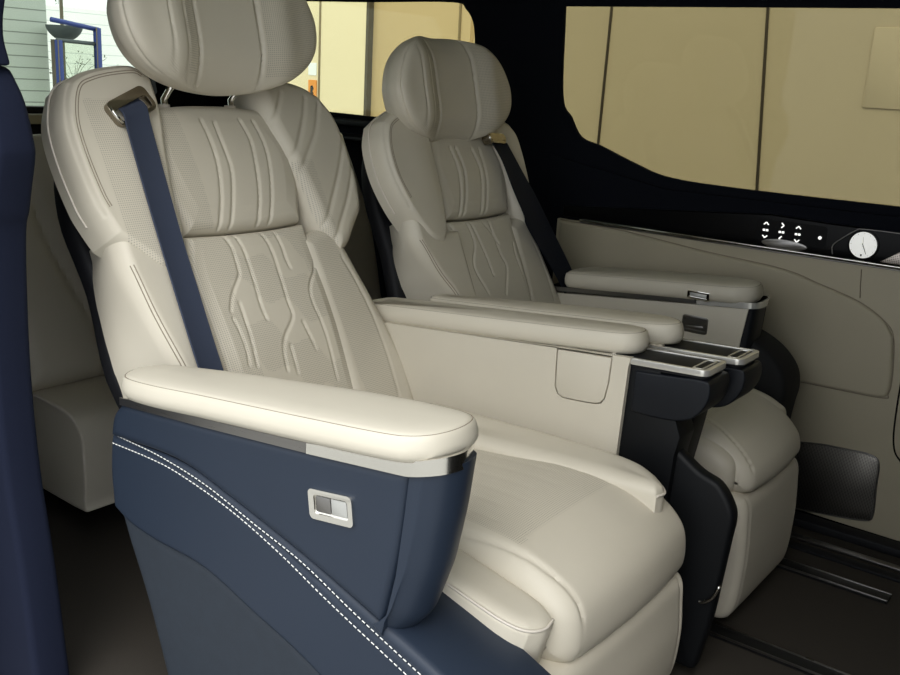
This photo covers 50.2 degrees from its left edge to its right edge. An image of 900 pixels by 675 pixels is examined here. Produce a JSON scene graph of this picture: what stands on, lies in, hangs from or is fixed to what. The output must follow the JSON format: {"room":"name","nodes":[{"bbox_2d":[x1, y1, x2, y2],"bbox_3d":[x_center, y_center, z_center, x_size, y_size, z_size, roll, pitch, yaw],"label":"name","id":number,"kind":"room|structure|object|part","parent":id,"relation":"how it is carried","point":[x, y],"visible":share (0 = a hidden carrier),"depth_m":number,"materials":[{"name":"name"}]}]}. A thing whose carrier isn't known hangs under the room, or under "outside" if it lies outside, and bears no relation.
{"room":"van interior","nodes":[
{"label":"van interior","id":0,"kind":"room"},
{"bbox_2d":[3,0,49,105],"bbox_3d":[-4.563,-2.464,6.870,0.120,3.900,3.520,14,18,35],"label":"wall","id":1,"kind":"structure","parent":0,"point":[24,21],"depth_m":8.14,"materials":[{"name":"white wood"}]},
{"bbox_2d":[46,5,134,90],"bbox_3d":[-5.851,-3.471,13.444,0.120,2.300,8.000,14,18,35],"label":"wall","id":2,"kind":"structure","parent":0,"point":[97,18],"depth_m":13.86,"materials":[{"name":"tile"}]},
{"bbox_2d":[26,78,205,133],"bbox_3d":[-1.461,-0.552,3.063,0.060,1.420,1.780,14,18,35],"label":"wall","id":3,"kind":"structure","parent":0,"point":[178,98],"depth_m":3.51,"materials":[{"name":"black plastic"}]},
{"bbox_2d":[28,113,41,123],"bbox_3d":[-1.437,-0.676,2.965,0.038,0.032,1.500,14,18,35],"label":"trim","id":4,"kind":"structure","parent":3,"relation":"attached to","point":[34,118],"depth_m":3.08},
{"bbox_2d":[288,1,366,114],"bbox_3d":[-1.209,-2.060,6.649,1.820,3.500,0.140,14,18,35],"label":"wall","id":5,"kind":"structure","parent":0,"point":[343,24],"depth_m":6.23,"materials":[{"name":"beige paint"}]},
{"bbox_2d":[308,80,316,96],"bbox_3d":[-0.920,-1.655,6.418,0.075,0.130,0.011,14,18,35],"label":"safety sign","id":6,"kind":"object","parent":5,"relation":"attached to","point":[312,84],"visible":0.59,"depth_m":6.41,"materials":[{"name":"orange paint"}]},
{"bbox_2d":[308,63,316,74],"bbox_3d":[-0.915,-1.787,6.389,0.075,0.080,0.004,14,18,35],"label":"paper notice","id":7,"kind":"object","parent":5,"relation":"attached to","point":[312,68],"visible":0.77,"depth_m":6.38,"materials":[{"name":"white paper"}]},
{"bbox_2d":[318,1,321,99],"bbox_3d":[-0.856,-1.929,6.311,0.014,3.460,0.016,14,18,35],"label":"trim","id":8,"kind":"structure","parent":5,"relation":"attached to","point":[319,47],"depth_m":6.32,"materials":[{"name":"brown"}]},
{"bbox_2d":[371,2,473,116],"bbox_3d":[-0.206,-1.819,5.960,0.900,3.500,0.120,14,18,35],"label":"wall","id":9,"kind":"structure","parent":0,"point":[395,23],"depth_m":5.91,"materials":[{"name":"beige paint"}]},
{"bbox_2d":[363,2,373,115],"bbox_3d":[-0.501,-1.871,6.095,0.022,3.500,0.080,14,18,35],"label":"trim","id":10,"kind":"structure","parent":9,"relation":"attached to","point":[370,5],"depth_m":6.10,"materials":[{"name":"brown"}]},
{"bbox_2d":[458,3,461,39],"bbox_3d":[0.051,-1.714,5.702,0.038,3.460,0.016,14,18,35],"label":"trim","id":11,"kind":"structure","parent":9,"relation":"attached to","point":[460,4],"depth_m":5.66,"materials":[{"name":"brown"}]},
{"bbox_2d":[43,488,899,674],"bbox_3d":[0.156,0.574,2.068,4.400,0.060,1.800,14,18,35],"label":"floor","id":12,"kind":"structure","parent":0,"point":[109,625],"depth_m":1.98,"materials":[{"name":"grey carpet"}]},
{"bbox_2d":[26,133,380,511],"bbox_3d":[-0.651,-0.121,2.660,0.562,0.885,1.265,14,18,35],"label":"seat","id":13,"kind":"object","parent":12,"relation":"on","point":[75,407],"visible":0.19,"depth_m":2.20,"materials":[{"name":"beige leather"}]},
{"bbox_2d":[33,375,118,511],"bbox_3d":[-0.654,0.120,2.739,0.562,0.230,1.220,14,18,35],"label":"cushion","id":14,"kind":"object","parent":13,"relation":"on","point":[74,418],"depth_m":2.16,"materials":[{"name":"beige leather"}]},
{"bbox_3d":[-0.666,-0.265,2.640,0.248,0.598,1.265,14,18,35],"label":"backrest","id":15,"kind":"part","parent":13,"relation":"part of","materials":[{"name":"beige leather"}]},
{"bbox_2d":[41,0,737,674],"bbox_3d":[-0.148,-0.027,1.675,1.170,1.269,0.790,14,18,35],"label":"seat","id":16,"kind":"object","parent":12,"relation":"on","point":[363,485],"visible":0.96,"depth_m":1.61,"materials":[{"name":"beige leather"}]},
{"bbox_3d":[-0.520,-0.423,1.795,0.059,0.151,0.013,14,18,35],"label":"headrest post","id":17,"kind":"part","parent":16,"relation":"part of","materials":[{"name":"silver metal"}]},
{"bbox_2d":[119,99,223,370],"bbox_3d":[-0.472,-0.130,1.660,0.303,0.540,0.059,15,19,38],"label":"belt","id":18,"kind":"object","parent":16,"relation":"on","point":[135,113],"visible":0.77,"depth_m":1.65,"materials":[{"name":"blue fabric"}]},
{"bbox_3d":[-0.453,-0.319,1.873,0.181,0.253,0.349,14,18,35],"label":"backrest panel","id":19,"kind":"part","parent":16,"relation":"part of","materials":[{"name":"beige leather"}]},
{"bbox_3d":[-0.423,-0.451,1.920,0.059,0.151,0.013,14,18,35],"label":"headrest post","id":20,"kind":"part","parent":16,"relation":"part of","materials":[{"name":"silver metal"}]},
{"bbox_3d":[-0.270,0.201,1.415,0.625,0.222,0.110,14,18,35],"label":"console panel","id":21,"kind":"part","parent":16,"relation":"part of","materials":[{"name":"blue leather"}]},
{"bbox_3d":[-0.341,0.022,1.840,0.281,0.430,0.315,14,18,35],"label":"backrest panel","id":22,"kind":"part","parent":16,"relation":"part of","materials":[{"name":"beige leather"}]},
{"bbox_2d":[308,488,354,527],"bbox_3d":[-0.156,0.223,1.258,0.082,0.051,0.004,14,18,35],"label":"switch","id":23,"kind":"object","parent":16,"relation":"attached to","point":[327,507],"depth_m":1.26,"materials":[{"name":"silver plastic"}]},
{"bbox_3d":[-0.214,0.409,1.444,0.783,0.400,0.143,14,18,35],"label":"panel","id":24,"kind":"part","parent":16,"relation":"part of","materials":[{"name":"blue leather"}]},
{"bbox_3d":[0.073,0.117,1.909,0.608,0.294,0.012,14,18,35],"label":"panel","id":25,"kind":"part","parent":16,"relation":"part of","materials":[{"name":"beige leather"}]},
{"bbox_2d":[458,449,685,661],"bbox_3d":[0.044,0.305,1.653,0.632,0.181,0.408,14,18,35],"label":"seat cushion","id":26,"kind":"object","parent":16,"relation":"on","point":[591,538],"depth_m":1.48,"materials":[{"name":"beige leather"}]},
{"bbox_3d":[0.373,0.183,1.737,0.114,0.288,0.065,14,18,35],"label":"console leg","id":27,"kind":"part","parent":16,"relation":"part of","materials":[{"name":"black plastic"}]},
{"bbox_2d":[618,350,722,378],"bbox_3d":[0.386,0.045,1.705,0.178,0.024,0.084,14,18,35],"label":"tray","id":28,"kind":"object","parent":16,"relation":"on","point":[640,364],"depth_m":1.68,"materials":[{"name":"black plastic"}]},
{"bbox_3d":[0.460,0.456,1.699,0.037,0.047,0.007,14,18,35],"label":"release lever","id":29,"kind":"part","parent":16,"relation":"part of","materials":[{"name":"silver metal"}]},
{"bbox_2d":[361,36,799,617],"bbox_3d":[0.319,-0.083,2.221,1.007,1.140,0.688,14,18,35],"label":"seat","id":30,"kind":"object","parent":12,"relation":"on","point":[446,218],"visible":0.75,"depth_m":2.18,"materials":[{"name":"beige leather"}]},
{"bbox_3d":[0.023,-0.394,2.341,0.140,0.226,0.309,14,18,35],"label":"backrest panel","id":31,"kind":"part","parent":30,"relation":"part of","materials":[{"name":"beige leather"}]},
{"bbox_3d":[0.097,-0.090,2.334,0.211,0.387,0.276,14,18,35],"label":"backrest panel","id":32,"kind":"part","parent":30,"relation":"part of","materials":[{"name":"beige leather"}]},
{"bbox_2d":[492,143,571,292],"bbox_3d":[0.249,-0.253,2.465,0.349,0.503,0.079,1,15,-10],"label":"belt","id":33,"kind":"object","parent":30,"relation":"attached to","point":[536,221],"visible":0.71,"depth_m":2.44,"materials":[{"name":"black fabric"}]},
{"bbox_3d":[0.456,0.012,2.404,0.567,0.281,0.018,14,18,35],"label":"panel","id":34,"kind":"part","parent":30,"relation":"part of","materials":[{"name":"beige leather"}]},
{"bbox_3d":[0.440,0.160,1.840,0.092,0.288,0.065,14,18,35],"label":"console leg","id":35,"kind":"part","parent":30,"relation":"part of","materials":[{"name":"black plastic"}]},
{"bbox_2d":[664,340,754,367],"bbox_3d":[0.470,0.028,1.787,0.178,0.024,0.084,14,18,35],"label":"tray","id":36,"kind":"object","parent":30,"relation":"on","point":[735,357],"depth_m":1.76,"materials":[{"name":"black plastic"}]},
{"bbox_2d":[701,391,799,492],"bbox_3d":[0.432,0.168,2.141,0.632,0.151,0.318,14,18,35],"label":"seat cushion","id":37,"kind":"object","parent":30,"relation":"on","point":[759,444],"depth_m":1.94,"materials":[{"name":"beige leather"}]},
{"bbox_2d":[709,621,849,674],"bbox_3d":[0.971,0.701,1.628,1.150,0.010,0.043,14,18,35],"label":"rail","id":38,"kind":"object","parent":12,"relation":"on","point":[790,659],"visible":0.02,"depth_m":1.87,"materials":[{"name":"black metal"}]},
{"bbox_2d":[776,558,891,603],"bbox_3d":[0.855,0.547,2.180,0.270,0.010,0.043,14,18,35],"label":"rail","id":39,"kind":"object","parent":12,"relation":"on","point":[869,592],"visible":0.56,"depth_m":2.16,"materials":[{"name":"black metal"}]},
{"bbox_2d":[788,540,899,582],"bbox_3d":[1.138,0.581,2.121,2.200,0.008,0.030,14,18,35],"label":"trim","id":40,"kind":"structure","parent":12,"relation":"on","point":[851,563],"depth_m":2.26,"materials":[{"name":"black plastic"}]},
{"bbox_2d":[206,0,899,541],"bbox_3d":[0.697,-0.284,2.518,4.300,1.420,0.014,14,18,35],"label":"vehicle body interior","id":41,"kind":"structure","parent":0,"point":[527,37],"depth_m":2.74,"materials":[{"name":"black fabric"}]},
{"bbox_2d":[340,132,362,140],"bbox_3d":[-0.327,-0.667,3.190,0.950,0.019,0.050,14,18,35],"label":"trim","id":42,"kind":"structure","parent":41,"relation":"attached to","point":[346,136],"depth_m":3.17,"materials":[{"name":"black plastic"}]},
{"bbox_2d":[333,117,370,126],"bbox_3d":[-0.316,-0.714,3.189,0.950,0.021,0.022,14,18,35],"label":"trim","id":43,"kind":"structure","parent":41,"relation":"attached to","point":[341,121],"depth_m":3.19,"materials":[{"name":"black plastic"}]},
{"bbox_2d":[547,154,899,557],"bbox_3d":[1.188,0.127,2.173,2.360,0.860,0.069,14,18,35],"label":"door","id":44,"kind":"structure","parent":41,"relation":"in","point":[838,319],"depth_m":2.40,"materials":[{"name":"leather"}]},
{"bbox_3d":[1.224,-0.209,2.107,2.360,0.174,0.010,14,18,35],"label":"trim","id":45,"kind":"part","parent":44,"relation":"part of","materials":[{"name":"black plastic"}]},
{"bbox_3d":[0.683,-0.089,2.539,0.951,0.327,0.012,14,18,35],"label":"raised panel","id":46,"kind":"part","parent":44,"relation":"part of","materials":[{"name":"leather"}]},
{"bbox_2d":[762,239,806,250],"bbox_3d":[0.831,-0.231,2.389,0.114,0.025,0.004,14,18,35],"label":"handle","id":47,"kind":"object","parent":44,"relation":"on","point":[789,244],"depth_m":2.38,"materials":[{"name":"silver metal"}]},
{"bbox_3d":[0.842,-0.250,2.377,0.175,0.070,0.005,14,18,35],"label":"door switch panel","id":48,"kind":"part","parent":44,"relation":"part of","materials":[{"name":"black plastic"}]},
{"bbox_2d":[795,441,879,520],"bbox_3d":[0.937,0.363,2.442,0.286,0.208,0.007,14,18,35],"label":"floor speaker","id":49,"kind":"object","parent":44,"relation":"attached to","point":[835,481],"visible":0.62,"depth_m":2.41},
{"bbox_2d":[831,228,899,259],"bbox_3d":[1.013,-0.213,2.253,0.225,0.076,0.009,14,18,35],"label":"clock","id":50,"kind":"object","parent":44,"relation":"attached to","point":[863,244],"visible":1,"depth_m":2.27,"materials":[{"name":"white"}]},
{"bbox_2d":[881,253,899,264],"bbox_3d":[1.105,-0.176,2.189,0.230,0.043,0.005,14,18,35],"label":"speaker","id":51,"kind":"object","parent":44,"relation":"attached to","point":[895,259],"depth_m":2.24},
{"bbox_2d":[790,532,899,571],"bbox_3d":[1.168,0.571,2.160,2.200,0.008,0.022,14,18,35],"label":"trim","id":52,"kind":"structure","parent":41,"relation":"attached to","point":[793,535],"depth_m":2.31,"materials":[{"name":"silver metal"}]},
{"bbox_2d":[474,6,899,205],"bbox_3d":[3.518,-0.898,3.314,8.580,3.500,0.120,14,18,35],"label":"wall","id":53,"kind":"structure","parent":0,"point":[682,96],"depth_m":4.79,"materials":[{"name":"beige paint"}]},
{"bbox_2d":[597,7,612,143],"bbox_3d":[0.847,-1.528,5.176,0.042,3.460,0.016,14,18,35],"label":"trim","id":54,"kind":"structure","parent":53,"relation":"attached to","point":[611,8],"depth_m":5.20,"materials":[{"name":"brown"}]},
{"bbox_2d":[755,8,769,189],"bbox_3d":[1.535,-1.356,4.678,0.279,3.461,0.016,14,18,35],"label":"trim","id":55,"kind":"structure","parent":53,"relation":"attached to","point":[767,9],"depth_m":4.71,"materials":[{"name":"brown"}]},
{"bbox_2d":[862,27,899,109],"bbox_3d":[2.019,-1.212,4.330,0.253,0.355,0.008,14,18,35],"label":"hatch","id":56,"kind":"object","parent":53,"relation":"attached to","point":[882,86],"visible":1,"depth_m":4.36,"materials":[{"name":"beige paint"}]},
{"bbox_2d":[682,314,707,334],"bbox_3d":[0.583,-0.031,2.284,0.064,0.041,0.005,14,18,35],"label":"switch","id":57,"kind":"object","parent":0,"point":[693,324],"depth_m":2.28,"materials":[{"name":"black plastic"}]},
{"bbox_3d":[-1.469,-0.238,1.891,1.600,1.420,0.280,14,18,35],"label":"wall","id":58,"kind":"structure","parent":0,"visible":0},
{"bbox_2d":[0,0,9,65],"bbox_3d":[-0.888,-0.629,1.513,0.601,0.366,0.054,14,18,35],"label":"trim","id":59,"kind":"structure","parent":58,"relation":"attached to","point":[4,60],"depth_m":1.40,"materials":[{"name":"blue fabric"}]},
{"bbox_2d":[0,66,68,674],"bbox_3d":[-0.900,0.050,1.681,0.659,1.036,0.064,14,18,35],"label":"seat","id":60,"kind":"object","parent":58,"relation":"attached to","point":[32,638],"depth_m":1.55,"materials":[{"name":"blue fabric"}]},
{"label":"outside","id":61,"kind":"structure","parent":0,"visible":0},
{"bbox_3d":[1.959,0.100,6.222,40.000,0.100,30.000,14,18,35],"label":"ground","id":62,"kind":"structure","parent":61,"visible":0},
{"bbox_2d":[51,39,56,87],"bbox_3d":[-3.430,-1.631,8.446,0.050,1.900,0.050,14,18,35],"label":"wooden post","id":63,"kind":"object","parent":62,"relation":"on","point":[52,40],"visible":0.23,"depth_m":8.23,"materials":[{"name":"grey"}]},
{"bbox_2d":[45,24,82,39],"bbox_3d":[-3.275,-2.585,8.156,0.300,0.122,0.300,14,18,35],"label":"lamp","id":64,"kind":"object","parent":63,"relation":"attached to","point":[57,31],"visible":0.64,"depth_m":8.05,"materials":[{"name":"grey metal"}]},
{"bbox_2d":[55,0,65,79],"bbox_3d":[-3.992,-2.661,9.792,0.757,2.729,0.635,1,15,-7],"label":"street tree","id":65,"kind":"object","parent":62,"relation":"on","point":[60,1],"visible":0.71,"depth_m":9.72,"materials":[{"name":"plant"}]},
{"bbox_2d":[49,17,101,82],"bbox_3d":[-3.126,-1.718,8.130,0.060,1.865,0.442,14,18,35],"label":"metal gate","id":66,"kind":"object","parent":62,"relation":"on","point":[97,43],"visible":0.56,"depth_m":7.89,"materials":[{"name":"blue metal"}]},
{"bbox_3d":[-3.232,-1.607,8.031,0.050,1.690,0.045,14,18,35],"label":"post","id":67,"kind":"part","parent":66,"relation":"part of","materials":[{"name":"blue metal"}]},
{"bbox_3d":[-3.013,-1.727,8.292,0.050,1.810,0.050,14,18,35],"label":"post","id":68,"kind":"part","parent":66,"relation":"part of","materials":[{"name":"blue metal"}]},
{"bbox_2d":[49,51,104,78],"bbox_3d":[-4.812,-2.879,12.512,1.030,1.653,0.930,14,18,35],"label":"tree","id":69,"kind":"object","parent":62,"relation":"on","point":[78,51],"visible":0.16,"depth_m":12.40,"materials":[{"name":"brown plant"}]}
]}

